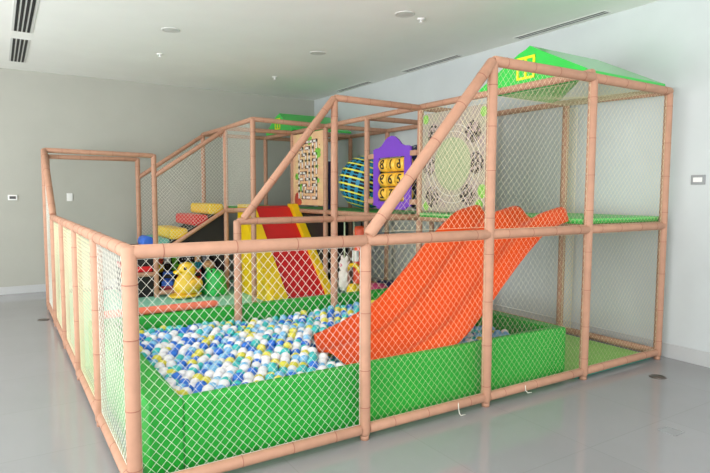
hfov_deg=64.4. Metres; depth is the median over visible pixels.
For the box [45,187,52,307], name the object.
safety net
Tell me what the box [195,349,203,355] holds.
ball
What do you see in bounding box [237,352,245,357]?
ball
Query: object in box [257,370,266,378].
ball
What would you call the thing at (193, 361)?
ball
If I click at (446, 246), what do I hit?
slide
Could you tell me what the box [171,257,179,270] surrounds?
toy
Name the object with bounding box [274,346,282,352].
ball
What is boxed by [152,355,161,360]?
ball
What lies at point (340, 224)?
panel
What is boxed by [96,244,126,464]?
safety net
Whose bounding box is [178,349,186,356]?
ball
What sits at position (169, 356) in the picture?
ball
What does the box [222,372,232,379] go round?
ball
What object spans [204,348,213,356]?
ball
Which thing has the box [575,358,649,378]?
edging
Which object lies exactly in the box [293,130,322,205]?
panel
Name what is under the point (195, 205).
cushion
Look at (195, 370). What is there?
ball
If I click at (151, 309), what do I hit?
tube
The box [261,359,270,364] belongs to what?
ball
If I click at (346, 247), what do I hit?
safety net
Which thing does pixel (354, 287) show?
floor cushion
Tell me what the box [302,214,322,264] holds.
panel
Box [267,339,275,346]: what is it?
ball
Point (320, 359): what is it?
ball
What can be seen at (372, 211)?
deck
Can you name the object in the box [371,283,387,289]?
floor cushion
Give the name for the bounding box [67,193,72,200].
wall switch
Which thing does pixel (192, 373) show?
ball
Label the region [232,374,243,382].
ball
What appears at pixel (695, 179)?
light switch
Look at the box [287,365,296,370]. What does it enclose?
ball
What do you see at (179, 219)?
cushion
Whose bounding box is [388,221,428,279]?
safety net
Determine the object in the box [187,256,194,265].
toy
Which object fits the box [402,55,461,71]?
ceiling vent
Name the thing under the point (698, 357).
baseboard
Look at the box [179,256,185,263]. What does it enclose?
toy
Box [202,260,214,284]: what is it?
toy
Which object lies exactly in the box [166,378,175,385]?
ball
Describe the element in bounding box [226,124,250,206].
safety net
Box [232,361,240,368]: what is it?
ball
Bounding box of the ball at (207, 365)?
[202,364,210,369]
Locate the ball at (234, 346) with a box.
[232,344,240,350]
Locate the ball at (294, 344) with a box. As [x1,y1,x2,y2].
[292,342,300,347]
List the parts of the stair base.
panel, skirt panel, panel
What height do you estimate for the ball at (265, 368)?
0.072 m
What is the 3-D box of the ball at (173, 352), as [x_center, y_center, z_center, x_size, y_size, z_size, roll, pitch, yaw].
[-1.341,0.867,4.143,0.072,0.072,0.072,-3,5,-32]
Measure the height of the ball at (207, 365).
0.072 m
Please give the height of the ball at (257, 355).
0.072 m
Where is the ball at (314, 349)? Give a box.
[308,347,316,352]
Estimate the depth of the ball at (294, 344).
4.30 m
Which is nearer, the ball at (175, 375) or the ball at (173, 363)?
the ball at (175, 375)
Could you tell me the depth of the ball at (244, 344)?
4.28 m
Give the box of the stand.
[116,235,152,297]
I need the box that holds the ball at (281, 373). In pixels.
[274,371,283,375]
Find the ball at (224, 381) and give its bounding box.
[218,379,229,386]
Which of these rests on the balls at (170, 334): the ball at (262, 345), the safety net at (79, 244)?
the ball at (262, 345)
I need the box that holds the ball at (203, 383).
[195,380,206,386]
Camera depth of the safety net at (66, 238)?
5.10 m
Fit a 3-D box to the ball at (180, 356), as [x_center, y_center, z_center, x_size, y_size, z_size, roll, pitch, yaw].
[-1.281,0.899,4.123,0.072,0.072,0.072,-3,5,-32]
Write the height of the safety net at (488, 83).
1.035 m
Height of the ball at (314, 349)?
0.072 m
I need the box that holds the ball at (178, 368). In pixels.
[171,365,181,371]
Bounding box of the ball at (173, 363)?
[166,360,176,366]
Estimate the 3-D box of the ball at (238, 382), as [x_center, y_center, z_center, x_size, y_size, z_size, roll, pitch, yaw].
[-0.727,0.918,3.456,0.072,0.072,0.072,-3,5,-32]
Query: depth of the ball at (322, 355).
4.05 m
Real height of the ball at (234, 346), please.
0.072 m
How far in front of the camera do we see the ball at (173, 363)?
3.87 m
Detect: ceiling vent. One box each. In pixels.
[9,37,30,62]
[11,0,39,32]
[336,81,372,91]
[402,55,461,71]
[514,10,610,38]
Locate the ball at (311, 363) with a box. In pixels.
[308,361,318,368]
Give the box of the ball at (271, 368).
[268,365,278,372]
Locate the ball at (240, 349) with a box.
[238,347,247,353]
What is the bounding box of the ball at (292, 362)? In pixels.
[289,361,298,366]
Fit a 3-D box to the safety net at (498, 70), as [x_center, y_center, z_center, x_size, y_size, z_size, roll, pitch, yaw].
[1.397,-0.622,4.131,1.026,1.111,0.018,-3,5,-32]
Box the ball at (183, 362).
[177,360,186,366]
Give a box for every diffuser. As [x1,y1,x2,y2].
[164,28,177,31]
[397,12,411,16]
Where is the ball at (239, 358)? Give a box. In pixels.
[235,356,243,361]
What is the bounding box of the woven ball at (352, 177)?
[339,156,391,208]
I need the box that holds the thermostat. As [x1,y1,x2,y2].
[8,195,17,199]
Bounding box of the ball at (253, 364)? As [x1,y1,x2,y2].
[251,361,260,367]
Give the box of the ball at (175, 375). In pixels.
[171,372,181,380]
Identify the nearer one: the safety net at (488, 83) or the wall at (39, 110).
the safety net at (488, 83)
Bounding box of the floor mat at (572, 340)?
[564,334,639,371]
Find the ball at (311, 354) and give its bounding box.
[308,353,317,359]
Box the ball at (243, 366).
[239,364,248,371]
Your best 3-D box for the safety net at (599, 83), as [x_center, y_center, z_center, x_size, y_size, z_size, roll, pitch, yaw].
[2.314,-0.668,4.709,1.003,1.121,0.019,-3,5,-32]
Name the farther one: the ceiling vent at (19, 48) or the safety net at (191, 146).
the safety net at (191, 146)
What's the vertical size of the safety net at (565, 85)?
0.039 m
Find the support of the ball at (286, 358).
on the balls at (170, 334)
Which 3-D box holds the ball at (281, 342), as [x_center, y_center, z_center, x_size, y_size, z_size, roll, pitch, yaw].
[-0.571,0.834,4.331,0.072,0.072,0.072,-3,5,-32]
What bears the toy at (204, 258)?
on the shelf
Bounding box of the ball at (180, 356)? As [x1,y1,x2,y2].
[176,354,183,359]
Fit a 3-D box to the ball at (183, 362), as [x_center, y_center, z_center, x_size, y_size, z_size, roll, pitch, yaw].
[-1.209,0.899,3.927,0.072,0.072,0.072,-3,5,-32]
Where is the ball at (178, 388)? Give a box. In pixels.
[172,386,180,390]
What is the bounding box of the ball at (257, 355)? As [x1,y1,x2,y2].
[253,353,261,359]
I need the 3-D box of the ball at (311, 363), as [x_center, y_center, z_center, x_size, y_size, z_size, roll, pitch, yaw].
[-0.285,0.892,3.882,0.072,0.072,0.072,-3,5,-32]
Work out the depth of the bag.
7.85 m
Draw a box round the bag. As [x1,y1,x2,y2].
[352,210,363,283]
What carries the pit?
on the floor
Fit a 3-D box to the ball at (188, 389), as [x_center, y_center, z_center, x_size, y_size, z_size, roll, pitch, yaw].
[-0.987,0.915,3.289,0.072,0.072,0.072,-3,5,-32]
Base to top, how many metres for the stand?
0.845 m
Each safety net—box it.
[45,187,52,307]
[53,221,61,326]
[63,227,74,354]
[76,233,93,394]
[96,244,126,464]
[137,247,360,472]
[141,146,201,234]
[157,135,223,243]
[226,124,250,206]
[370,240,484,421]
[382,83,488,231]
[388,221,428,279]
[418,98,485,215]
[491,234,584,390]
[495,70,590,228]
[500,81,649,105]
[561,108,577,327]
[588,230,660,365]
[593,83,666,224]
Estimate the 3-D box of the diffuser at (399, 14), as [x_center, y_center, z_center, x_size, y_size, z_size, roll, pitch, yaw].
[0.490,-2.190,5.554,0.156,0.003,0.156,-3,5,-32]
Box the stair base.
[152,214,224,286]
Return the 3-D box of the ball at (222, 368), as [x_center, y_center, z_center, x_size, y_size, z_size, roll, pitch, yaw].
[-0.878,0.890,3.679,0.072,0.072,0.072,-3,5,-32]
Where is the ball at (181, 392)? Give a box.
[178,390,187,394]
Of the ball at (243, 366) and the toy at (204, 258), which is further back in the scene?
the toy at (204, 258)
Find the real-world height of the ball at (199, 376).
0.072 m
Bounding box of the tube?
[104,300,218,318]
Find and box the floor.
[0,277,709,472]
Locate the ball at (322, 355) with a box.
[318,353,327,359]
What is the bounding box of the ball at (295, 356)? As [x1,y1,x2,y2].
[291,354,299,362]
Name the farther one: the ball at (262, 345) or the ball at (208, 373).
the ball at (262, 345)
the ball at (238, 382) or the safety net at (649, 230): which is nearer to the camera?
the ball at (238, 382)
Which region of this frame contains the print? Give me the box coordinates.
[295,192,301,205]
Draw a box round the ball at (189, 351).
[185,350,194,355]
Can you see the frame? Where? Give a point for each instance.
(129, 254)
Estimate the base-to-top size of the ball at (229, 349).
0.072 m
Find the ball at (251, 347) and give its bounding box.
[247,346,256,351]
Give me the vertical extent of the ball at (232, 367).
0.072 m
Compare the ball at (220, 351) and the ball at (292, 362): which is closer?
the ball at (292, 362)
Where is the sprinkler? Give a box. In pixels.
[417,18,424,23]
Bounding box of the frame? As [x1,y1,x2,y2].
[41,56,673,472]
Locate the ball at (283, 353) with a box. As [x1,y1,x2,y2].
[280,352,289,358]
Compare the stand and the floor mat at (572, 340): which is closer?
the floor mat at (572, 340)
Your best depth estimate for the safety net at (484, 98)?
5.67 m
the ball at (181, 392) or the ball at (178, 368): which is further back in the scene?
the ball at (178, 368)
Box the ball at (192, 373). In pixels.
[184,370,194,378]
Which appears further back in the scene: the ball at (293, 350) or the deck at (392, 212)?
the deck at (392, 212)
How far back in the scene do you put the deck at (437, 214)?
6.03 m
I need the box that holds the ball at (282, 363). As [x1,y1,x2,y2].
[279,361,288,367]
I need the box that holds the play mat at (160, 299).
[60,279,352,368]
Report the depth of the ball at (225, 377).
3.46 m
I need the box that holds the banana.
[348,222,359,272]
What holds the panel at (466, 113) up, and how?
attached to the frame
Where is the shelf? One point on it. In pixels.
(202, 269)
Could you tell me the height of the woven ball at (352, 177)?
0.770 m
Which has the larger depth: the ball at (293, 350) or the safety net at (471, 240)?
the ball at (293, 350)
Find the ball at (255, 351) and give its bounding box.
[253,350,262,354]
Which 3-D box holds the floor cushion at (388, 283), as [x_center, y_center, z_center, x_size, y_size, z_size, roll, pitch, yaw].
[0.434,0.740,7.911,0.320,0.250,0.320,-3,5,-32]
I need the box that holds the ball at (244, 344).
[241,342,250,349]
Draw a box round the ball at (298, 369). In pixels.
[296,367,305,372]
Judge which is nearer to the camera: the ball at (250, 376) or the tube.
the ball at (250, 376)
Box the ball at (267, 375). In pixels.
[264,373,274,379]
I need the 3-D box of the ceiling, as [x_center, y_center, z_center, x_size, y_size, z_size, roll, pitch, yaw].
[-1.199,-2.062,2.765,9.660,0.150,13.450,-3,5,-32]
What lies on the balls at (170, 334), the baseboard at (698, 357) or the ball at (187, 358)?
the ball at (187, 358)
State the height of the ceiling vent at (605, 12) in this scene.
0.006 m
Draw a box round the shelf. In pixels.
[159,268,204,286]
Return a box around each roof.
[266,113,350,135]
[479,46,664,102]
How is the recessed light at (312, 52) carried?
in the ceiling
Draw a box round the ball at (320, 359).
[318,358,327,363]
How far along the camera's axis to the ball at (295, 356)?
4.00 m
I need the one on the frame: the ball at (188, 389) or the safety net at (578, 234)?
the safety net at (578, 234)
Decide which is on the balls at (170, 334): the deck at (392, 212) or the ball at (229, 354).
the ball at (229, 354)
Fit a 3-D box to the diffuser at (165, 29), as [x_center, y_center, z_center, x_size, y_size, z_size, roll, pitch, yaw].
[-2.004,-2.244,6.127,0.156,0.003,0.156,-3,5,-32]
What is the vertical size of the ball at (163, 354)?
0.072 m
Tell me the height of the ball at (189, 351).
0.072 m
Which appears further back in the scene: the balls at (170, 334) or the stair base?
the stair base
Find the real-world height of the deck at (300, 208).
0.045 m
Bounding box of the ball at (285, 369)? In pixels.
[279,367,287,375]
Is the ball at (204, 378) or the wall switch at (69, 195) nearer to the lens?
the ball at (204, 378)
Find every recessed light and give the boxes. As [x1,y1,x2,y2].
[161,27,179,32]
[310,51,324,54]
[395,11,414,17]
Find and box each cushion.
[146,235,168,243]
[158,225,187,239]
[176,213,207,225]
[191,203,222,213]
[347,283,359,291]
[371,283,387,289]
[376,280,393,287]
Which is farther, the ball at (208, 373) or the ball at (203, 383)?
the ball at (208, 373)
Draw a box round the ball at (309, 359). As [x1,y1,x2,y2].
[307,357,316,364]
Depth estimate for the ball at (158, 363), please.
3.83 m
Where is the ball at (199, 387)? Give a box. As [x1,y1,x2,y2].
[193,385,202,391]
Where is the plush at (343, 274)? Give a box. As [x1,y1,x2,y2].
[338,210,349,290]
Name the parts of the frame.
post, rail, post, rail, rail, post, rail, rail, post, rail, rail, rail, post, rail, rail, rail, post, post, rail, post, rail, post, rail, post, rail, rail, post, rail, rail, post, rail, post, rail, rail, rail, rail, rail, post, rail, rail, rail, post, post, rail, rail, rail, post, rail, post, post, rail, rail, rail, post, rail, rail, rail, rail, post, rail, rail, post, rail, rail, rail, post, rail, rail, rail, rail, rail, rail, post, rail, post, rail, rail, rail, rail, rail, rail, post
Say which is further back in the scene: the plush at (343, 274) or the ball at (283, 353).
the plush at (343, 274)
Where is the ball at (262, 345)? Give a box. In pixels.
[257,344,265,349]
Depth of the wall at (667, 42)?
5.59 m
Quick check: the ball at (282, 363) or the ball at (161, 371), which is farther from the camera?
the ball at (282, 363)
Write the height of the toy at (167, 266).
0.235 m
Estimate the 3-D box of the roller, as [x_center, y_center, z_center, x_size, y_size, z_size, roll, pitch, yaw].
[-0.368,-0.769,8.494,0.231,0.716,0.230,-3,5,-32]
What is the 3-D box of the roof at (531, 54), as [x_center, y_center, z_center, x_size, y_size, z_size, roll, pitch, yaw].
[1.976,-1.508,5.199,1.140,0.346,1.160,-3,5,-32]
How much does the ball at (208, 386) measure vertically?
0.072 m
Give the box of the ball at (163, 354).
[158,352,166,359]
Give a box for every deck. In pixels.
[223,205,271,208]
[300,208,378,209]
[338,210,427,212]
[391,212,431,213]
[420,212,539,217]
[527,213,658,223]
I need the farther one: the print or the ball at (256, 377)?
the print
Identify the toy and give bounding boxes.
[159,258,163,271]
[163,257,171,270]
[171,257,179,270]
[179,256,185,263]
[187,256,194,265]
[194,255,202,268]
[202,255,208,268]
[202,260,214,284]
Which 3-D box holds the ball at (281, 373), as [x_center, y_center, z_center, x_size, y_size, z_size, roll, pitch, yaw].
[-0.487,0.899,3.613,0.072,0.072,0.072,-3,5,-32]
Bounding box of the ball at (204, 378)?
[200,376,210,383]
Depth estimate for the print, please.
8.73 m
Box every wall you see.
[0,68,313,286]
[314,0,709,351]
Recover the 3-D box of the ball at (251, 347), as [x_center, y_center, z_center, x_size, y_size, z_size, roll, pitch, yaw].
[-0.768,0.855,4.204,0.072,0.072,0.072,-3,5,-32]
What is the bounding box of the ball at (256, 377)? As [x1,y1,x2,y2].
[253,376,263,381]
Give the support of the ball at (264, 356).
on the balls at (170, 334)
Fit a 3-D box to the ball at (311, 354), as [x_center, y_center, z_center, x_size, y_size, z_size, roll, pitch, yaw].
[-0.303,0.875,4.042,0.072,0.072,0.072,-3,5,-32]
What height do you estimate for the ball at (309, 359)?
0.072 m
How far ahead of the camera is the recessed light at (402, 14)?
5.55 m
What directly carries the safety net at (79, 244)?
on the frame
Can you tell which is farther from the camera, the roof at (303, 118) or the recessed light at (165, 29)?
the roof at (303, 118)
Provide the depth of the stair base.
8.35 m
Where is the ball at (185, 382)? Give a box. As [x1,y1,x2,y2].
[179,378,189,384]
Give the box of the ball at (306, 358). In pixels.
[299,355,308,363]
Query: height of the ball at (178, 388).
0.072 m
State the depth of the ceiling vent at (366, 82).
9.31 m
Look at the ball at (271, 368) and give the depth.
3.71 m
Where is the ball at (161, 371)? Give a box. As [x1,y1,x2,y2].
[158,369,166,377]
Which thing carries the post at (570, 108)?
attached to the frame
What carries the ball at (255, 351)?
on the balls at (170, 334)
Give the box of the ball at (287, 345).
[283,342,291,349]
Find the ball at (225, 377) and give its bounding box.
[221,376,231,384]
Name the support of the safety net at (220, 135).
attached to the frame
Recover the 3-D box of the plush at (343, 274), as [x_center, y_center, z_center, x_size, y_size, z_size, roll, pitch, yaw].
[-0.150,0.201,7.940,0.174,1.136,0.199,0,4,1]
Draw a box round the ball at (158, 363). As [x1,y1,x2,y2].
[154,362,164,368]
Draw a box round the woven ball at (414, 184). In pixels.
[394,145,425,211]
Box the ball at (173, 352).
[168,349,177,358]
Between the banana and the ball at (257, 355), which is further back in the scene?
the banana
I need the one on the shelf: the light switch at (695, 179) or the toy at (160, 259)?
the toy at (160, 259)
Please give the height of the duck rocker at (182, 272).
0.500 m
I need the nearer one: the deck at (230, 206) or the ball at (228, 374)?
the ball at (228, 374)
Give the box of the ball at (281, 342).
[276,340,284,345]
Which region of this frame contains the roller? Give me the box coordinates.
[328,161,330,208]
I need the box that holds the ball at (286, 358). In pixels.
[280,356,289,362]
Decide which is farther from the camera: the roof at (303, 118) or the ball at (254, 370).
the roof at (303, 118)
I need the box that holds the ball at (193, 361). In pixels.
[187,359,196,364]
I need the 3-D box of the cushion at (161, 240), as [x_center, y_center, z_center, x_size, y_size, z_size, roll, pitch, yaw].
[-2.945,0.080,8.361,0.160,0.160,0.940,-3,5,-32]
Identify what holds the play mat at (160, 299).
on the floor
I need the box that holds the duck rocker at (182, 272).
[168,262,202,298]
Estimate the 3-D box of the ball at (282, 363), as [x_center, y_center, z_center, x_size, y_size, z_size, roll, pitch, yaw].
[-0.486,0.884,3.845,0.072,0.072,0.072,-3,5,-32]
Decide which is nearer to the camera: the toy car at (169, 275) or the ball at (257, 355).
the ball at (257, 355)
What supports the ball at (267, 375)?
on the balls at (170, 334)
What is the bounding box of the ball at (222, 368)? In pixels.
[215,367,225,373]
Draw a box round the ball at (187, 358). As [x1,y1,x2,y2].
[183,356,191,360]
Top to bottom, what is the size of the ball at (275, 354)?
0.072 m
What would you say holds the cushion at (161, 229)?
on the stair base
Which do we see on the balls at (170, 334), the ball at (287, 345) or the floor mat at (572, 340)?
the ball at (287, 345)
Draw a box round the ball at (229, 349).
[223,347,232,352]
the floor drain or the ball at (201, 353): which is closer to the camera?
the ball at (201, 353)
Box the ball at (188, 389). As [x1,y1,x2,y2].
[181,387,191,393]
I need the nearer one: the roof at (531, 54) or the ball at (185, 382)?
the ball at (185, 382)
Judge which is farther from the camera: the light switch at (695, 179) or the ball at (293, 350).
the light switch at (695, 179)
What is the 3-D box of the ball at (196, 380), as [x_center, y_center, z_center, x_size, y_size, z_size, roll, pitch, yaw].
[-1.001,0.921,3.519,0.072,0.072,0.072,-3,5,-32]
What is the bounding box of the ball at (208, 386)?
[202,384,213,391]
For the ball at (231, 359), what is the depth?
3.95 m
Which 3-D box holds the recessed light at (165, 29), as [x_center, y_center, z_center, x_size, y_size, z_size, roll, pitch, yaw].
[-2.004,-2.243,6.127,0.200,0.008,0.200,-3,5,-32]
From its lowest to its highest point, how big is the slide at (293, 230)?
1.300 m
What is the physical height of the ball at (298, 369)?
0.072 m
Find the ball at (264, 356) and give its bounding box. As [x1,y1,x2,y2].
[261,355,270,360]
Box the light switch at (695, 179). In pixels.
[691,175,705,184]
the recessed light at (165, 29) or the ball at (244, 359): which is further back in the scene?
the recessed light at (165, 29)
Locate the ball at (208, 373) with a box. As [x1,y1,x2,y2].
[204,370,214,378]
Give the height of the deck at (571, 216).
0.045 m
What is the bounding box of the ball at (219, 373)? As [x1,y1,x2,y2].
[213,371,222,376]
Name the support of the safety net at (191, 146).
attached to the frame
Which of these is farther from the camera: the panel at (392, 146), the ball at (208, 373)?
the panel at (392, 146)
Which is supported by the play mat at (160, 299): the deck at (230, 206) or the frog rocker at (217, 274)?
the frog rocker at (217, 274)
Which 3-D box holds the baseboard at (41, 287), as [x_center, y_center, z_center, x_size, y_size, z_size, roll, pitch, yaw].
[-4.697,0.775,8.506,9.260,0.110,0.014,-3,5,-32]
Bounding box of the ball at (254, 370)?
[247,367,257,374]
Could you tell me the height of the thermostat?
0.080 m
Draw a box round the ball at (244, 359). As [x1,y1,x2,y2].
[241,358,250,364]
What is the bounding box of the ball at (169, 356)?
[163,354,173,360]
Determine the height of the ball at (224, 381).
0.072 m
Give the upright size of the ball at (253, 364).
0.072 m
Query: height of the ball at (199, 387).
0.072 m
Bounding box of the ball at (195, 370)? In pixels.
[187,367,197,373]
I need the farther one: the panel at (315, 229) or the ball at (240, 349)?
the panel at (315, 229)
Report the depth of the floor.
3.62 m
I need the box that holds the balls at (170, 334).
[139,300,508,367]
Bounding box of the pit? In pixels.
[88,288,565,472]
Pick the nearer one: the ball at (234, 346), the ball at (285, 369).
the ball at (285, 369)
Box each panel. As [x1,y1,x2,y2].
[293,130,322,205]
[302,213,347,280]
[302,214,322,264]
[368,136,416,209]
[422,103,486,211]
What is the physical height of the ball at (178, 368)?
0.072 m
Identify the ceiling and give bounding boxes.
[0,0,659,99]
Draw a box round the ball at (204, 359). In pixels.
[197,357,206,362]
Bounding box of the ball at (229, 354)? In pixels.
[225,353,234,359]
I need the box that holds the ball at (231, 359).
[225,357,234,362]
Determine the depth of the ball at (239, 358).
4.00 m
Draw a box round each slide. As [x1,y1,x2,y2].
[237,204,330,300]
[314,205,568,364]
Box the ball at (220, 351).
[213,348,222,354]
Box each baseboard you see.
[0,270,233,294]
[352,272,709,367]
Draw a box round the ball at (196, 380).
[190,378,199,382]
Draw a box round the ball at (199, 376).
[192,373,202,379]
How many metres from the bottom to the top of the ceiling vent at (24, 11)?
0.007 m
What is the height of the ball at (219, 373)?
0.072 m
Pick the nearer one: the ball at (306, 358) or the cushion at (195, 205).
the ball at (306, 358)
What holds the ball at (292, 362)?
on the balls at (170, 334)
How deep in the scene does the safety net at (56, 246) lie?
6.03 m
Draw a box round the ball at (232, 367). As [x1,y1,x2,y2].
[226,365,235,371]
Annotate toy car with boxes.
[159,271,174,289]
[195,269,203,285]
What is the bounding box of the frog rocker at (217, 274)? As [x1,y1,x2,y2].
[200,267,226,296]
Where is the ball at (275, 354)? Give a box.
[270,352,279,359]
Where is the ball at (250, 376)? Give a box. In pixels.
[243,372,253,380]
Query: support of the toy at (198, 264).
on the shelf
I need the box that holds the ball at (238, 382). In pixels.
[231,380,240,384]
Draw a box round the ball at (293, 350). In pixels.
[291,349,300,353]
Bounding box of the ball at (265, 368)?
[258,366,267,372]

